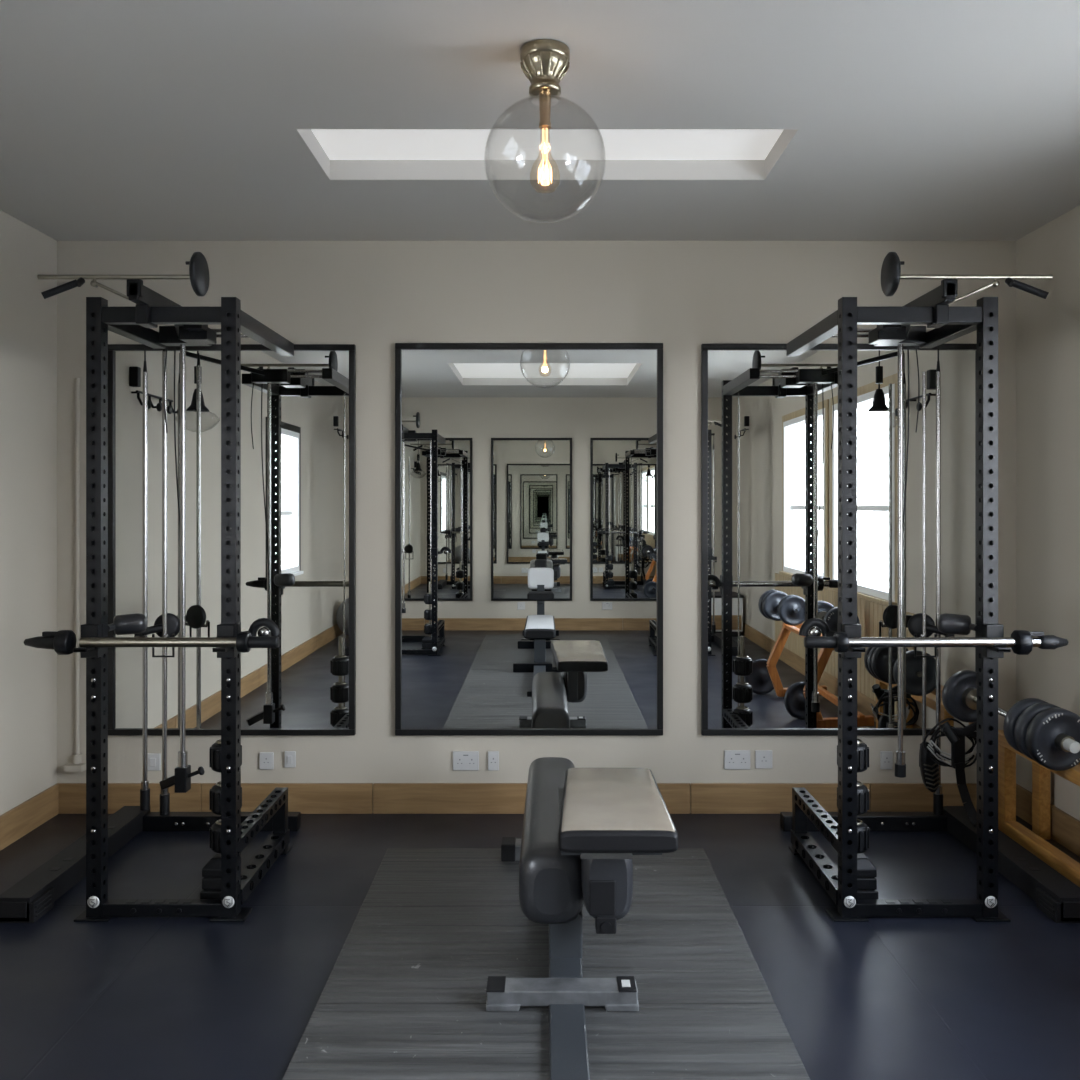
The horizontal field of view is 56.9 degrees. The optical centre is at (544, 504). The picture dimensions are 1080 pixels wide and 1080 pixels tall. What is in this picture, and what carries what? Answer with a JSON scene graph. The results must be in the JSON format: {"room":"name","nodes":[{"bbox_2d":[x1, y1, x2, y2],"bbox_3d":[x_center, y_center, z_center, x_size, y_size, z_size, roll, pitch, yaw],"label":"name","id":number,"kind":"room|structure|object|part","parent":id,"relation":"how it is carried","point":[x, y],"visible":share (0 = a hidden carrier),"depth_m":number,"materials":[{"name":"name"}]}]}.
{"room":"gym","nodes":[
{"label":"gym","id":0,"kind":"room"},
{"bbox_2d":[0,210,56,814],"bbox_3d":[-2.378,0.103,1.260,0.150,2.700,6.880,0,0,0],"label":"wall","id":1,"kind":"structure","parent":0,"point":[28,321],"depth_m":4.43,"materials":[{"name":"paint"}]},
{"bbox_2d":[0,784,58,850],"bbox_3d":[-2.295,1.383,1.260,0.016,0.141,6.848,0,0,0],"label":"baseboard","id":2,"kind":"structure","parent":1,"relation":"attached to","point":[17,822],"depth_m":4.41,"materials":[{"name":"brown wood"}]},
{"bbox_2d":[57,241,1015,812],"bbox_3d":[-0.040,0.103,4.775,4.826,2.700,0.150,0,0,0],"label":"wall","id":3,"kind":"structure","parent":0,"point":[373,296],"depth_m":4.70,"materials":[{"name":"paint"}]},
{"bbox_2d":[64,378,85,771],"bbox_3d":[-2.205,0.326,4.678,0.080,1.845,0.056,0,0,0],"label":"pipe","id":4,"kind":"object","parent":3,"relation":"attached to","point":[77,765],"depth_m":4.68,"materials":[{"name":"metal"}]},
{"bbox_2d":[148,753,160,770],"bbox_3d":[-1.845,1.210,4.691,0.066,0.080,0.017,0,0,0],"label":"light switch","id":5,"kind":"object","parent":3,"relation":"attached to","point":[154,759],"visible":0.81,"depth_m":4.69,"materials":[{"name":"grey plastic"}]},
{"bbox_2d":[108,344,355,735],"bbox_3d":[-1.472,0.164,4.684,1.161,1.835,0.032,0,0,0],"label":"wall mirror","id":6,"kind":"object","parent":3,"relation":"attached to","point":[298,411],"visible":0.84,"depth_m":4.68,"materials":[{"name":"black mirror"}]},
{"bbox_2d":[259,752,273,769],"bbox_3d":[-1.312,1.206,4.693,0.066,0.080,0.014,0,0,0],"label":"wall socket","id":7,"kind":"object","parent":3,"relation":"attached to","point":[266,759],"visible":1,"depth_m":4.69,"materials":[{"name":"grey plastic"}]},
{"bbox_2d":[285,751,295,767],"bbox_3d":[-1.201,1.199,4.691,0.052,0.076,0.017,0,0,0],"label":"light switch","id":8,"kind":"object","parent":3,"relation":"attached to","point":[290,756],"visible":1,"depth_m":4.69,"materials":[{"name":"grey plastic"}]},
{"bbox_2d":[453,751,478,770],"bbox_3d":[-0.373,1.206,4.693,0.123,0.090,0.014,0,0,0],"label":"wall socket","id":9,"kind":"object","parent":3,"relation":"attached to","point":[462,760],"visible":1,"depth_m":4.69,"materials":[{"name":"grey plastic"}]},
{"bbox_2d":[488,751,498,770],"bbox_3d":[-0.243,1.206,4.693,0.052,0.090,0.014,0,0,0],"label":"wall socket","id":10,"kind":"object","parent":3,"relation":"attached to","point":[493,756],"visible":1,"depth_m":4.69,"materials":[{"name":"grey plastic"}]},
{"bbox_2d":[395,343,662,735],"bbox_3d":[-0.074,0.161,4.684,1.258,1.841,0.032,0,0,0],"label":"wall mirror","id":11,"kind":"object","parent":3,"relation":"attached to","point":[529,476],"visible":1,"depth_m":4.68,"materials":[{"name":"black mirror"}]},
{"bbox_2d":[56,783,1016,813],"bbox_3d":[-0.040,1.383,4.692,4.526,0.141,0.016,0,0,0],"label":"baseboard","id":12,"kind":"structure","parent":3,"relation":"attached to","point":[305,798],"depth_m":4.68,"materials":[{"name":"brown wood"}]},
{"bbox_2d":[724,750,749,769],"bbox_3d":[0.906,1.201,4.693,0.123,0.090,0.014,0,0,0],"label":"wall socket","id":13,"kind":"object","parent":3,"relation":"attached to","point":[733,759],"visible":1,"depth_m":4.69,"materials":[{"name":"grey plastic"}]},
{"bbox_2d":[755,750,771,768],"bbox_3d":[1.031,1.199,4.693,0.080,0.085,0.014,0,0,0],"label":"wall socket","id":14,"kind":"object","parent":3,"relation":"attached to","point":[763,758],"visible":1,"depth_m":4.69,"materials":[{"name":"grey plastic"}]},
{"bbox_2d":[701,344,976,735],"bbox_3d":[1.397,0.162,4.684,1.321,1.838,0.032,0,0,0],"label":"wall mirror","id":15,"kind":"object","parent":3,"relation":"attached to","point":[769,417],"visible":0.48,"depth_m":4.68,"materials":[{"name":"black mirror"}]},
{"bbox_2d":[880,751,892,769],"bbox_3d":[1.609,1.203,4.693,0.057,0.085,0.014,0,0,0],"label":"wall socket","id":16,"kind":"object","parent":3,"relation":"attached to","point":[886,757],"visible":1,"depth_m":4.69,"materials":[{"name":"grey plastic"}]},
{"bbox_2d":[0,0,1079,240],"bbox_3d":[-0.040,-1.372,1.260,4.826,0.250,7.180,0,0,0],"label":"ceiling","id":17,"kind":"structure","parent":0,"point":[121,120],"depth_m":3.17,"materials":[{"name":"grey paint"}]},
{"bbox_2d":[484,39,605,223],"bbox_3d":[0.000,-1.012,2.730,0.334,0.469,0.334,0,0,-33],"label":"ceiling lamp","id":18,"kind":"object","parent":17,"relation":"hanging from","point":[544,62],"visible":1,"depth_m":2.70,"materials":[{"name":"gold metal"}]},
{"bbox_3d":[0.000,-1.081,2.730,0.034,0.093,0.034,0,0,0],"label":"stem","id":19,"kind":"part","parent":18,"relation":"part of","materials":[{"name":"gold metal"}]},
{"bbox_2d":[295,129,799,179],"bbox_3d":[0.009,-1.289,3.560,1.673,0.086,0.520,0,0,0],"label":"window","id":20,"kind":"structure","parent":17,"relation":"attached to","point":[342,154],"depth_m":3.71,"materials":[{"name":"grey paint"}]},
{"bbox_3d":[0.009,-1.327,3.560,1.665,0.010,0.512,0,0,0],"label":"diffuser panel","id":21,"kind":"part","parent":20,"relation":"part of","materials":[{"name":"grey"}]},
{"bbox_2d":[0,813,1079,1079],"bbox_3d":[-0.040,1.503,1.260,4.826,0.100,7.180,0,0,0],"label":"floor","id":22,"kind":"structure","parent":0,"point":[120,998],"depth_m":3.18,"materials":[{"name":"black rubber"}]},
{"bbox_2d":[0,252,300,922],"bbox_3d":[-1.431,0.275,3.957,0.994,2.356,1.165,0,0,0],"label":"power rack","id":23,"kind":"object","parent":22,"relation":"on","point":[224,890],"visible":0.96,"depth_m":3.54,"materials":[{"name":"black metal"}]},
{"bbox_3d":[-1.582,1.449,3.522,0.122,0.008,0.105,0,0,0],"label":"foot plate","id":24,"kind":"part","parent":23,"relation":"part of","materials":[{"name":"black metal"}]},
{"bbox_2d":[140,788,149,810],"bbox_3d":[-1.795,1.320,4.470,0.042,0.090,0.042,0,0,0],"label":"socket","id":25,"kind":"object","parent":23,"relation":"attached to","point":[144,792],"depth_m":4.45,"materials":[{"name":"black metal"}]},
{"bbox_3d":[-1.795,0.364,4.470,0.021,1.922,0.021,0,0,0],"label":"guide rod","id":26,"kind":"part","parent":23,"relation":"part of","materials":[{"name":"silver metal"}]},
{"bbox_3d":[-1.762,0.568,4.450,0.135,0.077,0.041,0,0,-25],"label":"pulley arm","id":27,"kind":"part","parent":23,"relation":"part of","materials":[{"name":"black metal"}]},
{"bbox_2d":[24,630,279,654],"bbox_3d":[-1.353,0.471,3.418,0.875,0.082,0.086,0,0,0],"label":"barbell","id":28,"kind":"object","parent":23,"relation":"on","point":[63,642],"visible":0.99,"depth_m":3.40,"materials":[{"name":"metal"}]},
{"bbox_3d":[-1.405,-0.702,3.630,0.050,0.140,0.460,0,0,0],"label":"arm","id":29,"kind":"part","parent":23,"relation":"part of","materials":[{"name":"black metal"}]},
{"bbox_3d":[-1.705,0.329,4.465,0.021,2.032,0.021,0,0,0],"label":"guide rod","id":30,"kind":"part","parent":23,"relation":"part of","materials":[{"name":"silver metal"}]},
{"bbox_2d":[160,793,169,814],"bbox_3d":[-1.705,1.340,4.465,0.042,0.090,0.042,0,0,0],"label":"socket","id":31,"kind":"object","parent":23,"relation":"attached to","point":[164,797],"depth_m":4.45,"materials":[{"name":"black metal"}]},
{"bbox_3d":[-1.473,0.198,4.050,0.021,1.710,0.021,0,0,0],"label":"guide rod","id":32,"kind":"part","parent":23,"relation":"part of","materials":[{"name":"silver metal"}]},
{"bbox_3d":[-1.109,1.449,3.522,0.122,0.008,0.105,0,0,0],"label":"foot plate","id":33,"kind":"part","parent":23,"relation":"part of","materials":[{"name":"black metal"}]},
{"bbox_3d":[-1.109,1.213,3.873,0.058,0.050,0.655,0,0,0],"label":"rail","id":34,"kind":"part","parent":23,"relation":"part of","materials":[{"name":"black metal"}]},
{"bbox_3d":[-1.028,0.441,3.562,0.151,0.073,0.062,0,0,-21],"label":"curved handle","id":35,"kind":"part","parent":23,"relation":"part of","materials":[{"name":"black rubber"}]},
{"bbox_3d":[-1.109,1.394,3.873,0.070,0.058,0.655,0,0,0],"label":"floor rail","id":36,"kind":"part","parent":23,"relation":"part of","materials":[{"name":"black metal"}]},
{"bbox_3d":[-1.109,1.345,4.175,0.072,0.215,0.090,0,0,0],"label":"short post","id":37,"kind":"part","parent":23,"relation":"part of","materials":[{"name":"black metal"}]},
{"bbox_2d":[282,848,809,1079],"bbox_3d":[0.003,1.448,1.195,1.330,0.010,5.990,0,0,0],"label":"rubber mat","id":38,"kind":"object","parent":22,"relation":"on","point":[404,996],"visible":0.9,"depth_m":3.00,"materials":[{"name":"grey rubber"}]},
{"bbox_2d":[486,757,677,1079],"bbox_3d":[0.098,1.170,3.150,0.552,0.545,2.100,0,0,0],"label":"weight bench","id":39,"kind":"object","parent":38,"relation":"on","point":[583,828],"visible":1,"depth_m":2.93,"materials":[{"name":"black leather"}]},
{"bbox_2d":[581,859,632,919],"bbox_3d":[0.187,1.115,3.050,0.152,0.238,0.240,0,0,0],"label":"cushion","id":40,"kind":"object","parent":39,"relation":"on","point":[606,884],"depth_m":2.93,"materials":[{"name":"leather"}]},
{"bbox_3d":[0.188,0.977,3.110,0.285,0.016,0.620,0,0,0],"label":"pad plate","id":41,"kind":"part","parent":39,"relation":"part of","materials":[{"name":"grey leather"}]},
{"bbox_2d":[780,252,1079,922],"bbox_3d":[1.411,0.275,3.957,1.035,2.356,1.165,0,0,0],"label":"power rack","id":42,"kind":"object","parent":22,"relation":"on","point":[856,896],"depth_m":3.53,"materials":[{"name":"black metal"}]},
{"bbox_3d":[1.068,1.345,4.175,0.072,0.215,0.090,0,0,0],"label":"short post","id":43,"kind":"part","parent":42,"relation":"part of","materials":[{"name":"black metal"}]},
{"bbox_3d":[1.068,1.394,3.873,0.070,0.058,0.655,0,0,0],"label":"floor rail","id":44,"kind":"part","parent":42,"relation":"part of","materials":[{"name":"black metal"}]},
{"bbox_3d":[0.987,0.441,3.562,0.151,0.073,0.062,0,0,21],"label":"curved handle","id":45,"kind":"part","parent":42,"relation":"part of","materials":[{"name":"black rubber"}]},
{"bbox_3d":[1.068,1.213,3.873,0.058,0.050,0.655,0,0,0],"label":"rail","id":46,"kind":"part","parent":42,"relation":"part of","materials":[{"name":"black metal"}]},
{"bbox_3d":[1.068,1.449,3.522,0.122,0.008,0.105,0,0,0],"label":"foot plate","id":47,"kind":"part","parent":42,"relation":"part of","materials":[{"name":"black metal"}]},
{"bbox_3d":[1.445,0.198,4.050,0.021,1.710,0.021,0,0,0],"label":"guide rod","id":48,"kind":"part","parent":42,"relation":"part of","materials":[{"name":"silver metal"}]},
{"bbox_3d":[1.700,0.263,4.465,0.016,1.720,0.016,0,0,0],"label":"guide rod","id":49,"kind":"part","parent":42,"relation":"part of","materials":[{"name":"silver metal"}]},
{"bbox_2d":[919,741,940,791],"bbox_3d":[1.702,1.158,4.404,0.078,0.218,0.062,0,0,0],"label":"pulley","id":50,"kind":"object","parent":42,"relation":"hanging from","point":[929,770],"visible":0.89,"depth_m":4.39,"materials":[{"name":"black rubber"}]},
{"bbox_3d":[1.385,-0.702,3.630,0.050,0.140,0.460,0,0,0],"label":"arm","id":51,"kind":"part","parent":42,"relation":"part of","materials":[{"name":"black metal"}]},
{"bbox_2d":[804,630,1068,654],"bbox_3d":[1.345,0.471,3.418,0.905,0.082,0.086,0,0,0],"label":"barbell","id":52,"kind":"object","parent":42,"relation":"on","point":[1021,642],"visible":1,"depth_m":3.40,"materials":[{"name":"silver metal"}]},
{"bbox_2d":[933,793,942,814],"bbox_3d":[1.765,1.340,4.470,0.042,0.090,0.042,0,0,0],"label":"socket","id":53,"kind":"object","parent":42,"relation":"attached to","point":[937,797],"depth_m":4.45,"materials":[{"name":"black metal"}]},
{"bbox_3d":[1.765,0.374,4.470,0.021,1.942,0.021,0,0,0],"label":"guide rod","id":54,"kind":"part","parent":42,"relation":"part of","materials":[{"name":"silver metal"}]},
{"bbox_3d":[1.757,0.568,4.450,0.135,0.077,0.041,0,0,25],"label":"pulley arm","id":55,"kind":"part","parent":42,"relation":"part of","materials":[{"name":"black rubber"}]},
{"bbox_3d":[1.772,1.140,4.267,0.230,0.458,0.234,0,0,0],"label":"cable coil","id":56,"kind":"part","parent":42,"relation":"part of","materials":[{"name":"black rubber"}]},
{"bbox_3d":[1.562,1.449,3.522,0.122,0.008,0.105,0,0,0],"label":"foot plate","id":57,"kind":"part","parent":42,"relation":"part of","materials":[{"name":"black metal"}]},
{"bbox_2d":[998,730,1079,886],"bbox_3d":[2.092,1.225,3.885,0.215,0.456,1.070,0,0,0],"label":"stand","id":58,"kind":"object","parent":22,"relation":"on","point":[1034,841],"visible":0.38,"depth_m":4.32,"materials":[{"name":"brown wood"}]},
{"bbox_3d":[2.020,1.250,4.355,0.050,0.405,0.070,0,0,0],"label":"leg","id":59,"kind":"part","parent":58,"relation":"part of","materials":[{"name":"brown wood"}]},
{"bbox_2d":[942,670,1079,770],"bbox_3d":[1.894,0.862,4.037,0.230,0.267,0.810,0,0,-6],"label":"dumbbell","id":60,"kind":"object","parent":58,"relation":"on","point":[1048,734],"visible":0.97,"depth_m":3.78,"materials":[{"name":"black metal"}]},
{"bbox_3d":[1.862,0.841,4.380,0.223,0.225,0.067,0,0,-6],"label":"weight plate","id":61,"kind":"part","parent":60,"relation":"part of","materials":[{"name":"rubber"}]},
{"bbox_3d":[1.910,0.870,3.895,0.223,0.225,0.067,0,0,-6],"label":"weight plate","id":62,"kind":"part","parent":60,"relation":"part of","materials":[{"name":"rubber"}]},
{"bbox_3d":[1.917,0.874,3.817,0.227,0.229,0.068,0,0,-6],"label":"weight plate","id":63,"kind":"part","parent":60,"relation":"part of","materials":[{"name":"rubber"}]},
{"bbox_3d":[1.925,0.879,3.740,0.230,0.232,0.068,0,0,-6],"label":"weight plate","id":64,"kind":"part","parent":60,"relation":"part of","materials":[{"name":"rubber"}]},
{"bbox_3d":[2.018,1.022,3.885,0.065,0.051,1.070,0,0,0],"label":"rail","id":65,"kind":"part","parent":58,"relation":"part of","materials":[{"name":"brown wood"}]},
{"bbox_3d":[2.170,1.250,4.355,0.050,0.405,0.070,0,0,0],"label":"leg","id":66,"kind":"part","parent":58,"relation":"part of","materials":[{"name":"brown wood"}]},
{"bbox_3d":[2.020,1.402,3.875,0.060,0.062,0.890,0,0,0],"label":"rail","id":67,"kind":"part","parent":58,"relation":"part of","materials":[{"name":"brown wood"}]},
{"bbox_2d":[1016,205,1079,820],"bbox_3d":[2.298,0.103,1.260,0.150,2.700,6.880,0,0,0],"label":"wall","id":68,"kind":"structure","parent":0,"point":[1048,329],"depth_m":4.39,"materials":[{"name":"paint"}]},
{"bbox_2d":[1016,784,1079,856],"bbox_3d":[2.215,1.383,1.260,0.016,0.141,6.848,0,0,0],"label":"baseboard","id":69,"kind":"structure","parent":68,"relation":"attached to","point":[1065,829],"depth_m":4.28,"materials":[{"name":"brown wood"}]}
]}

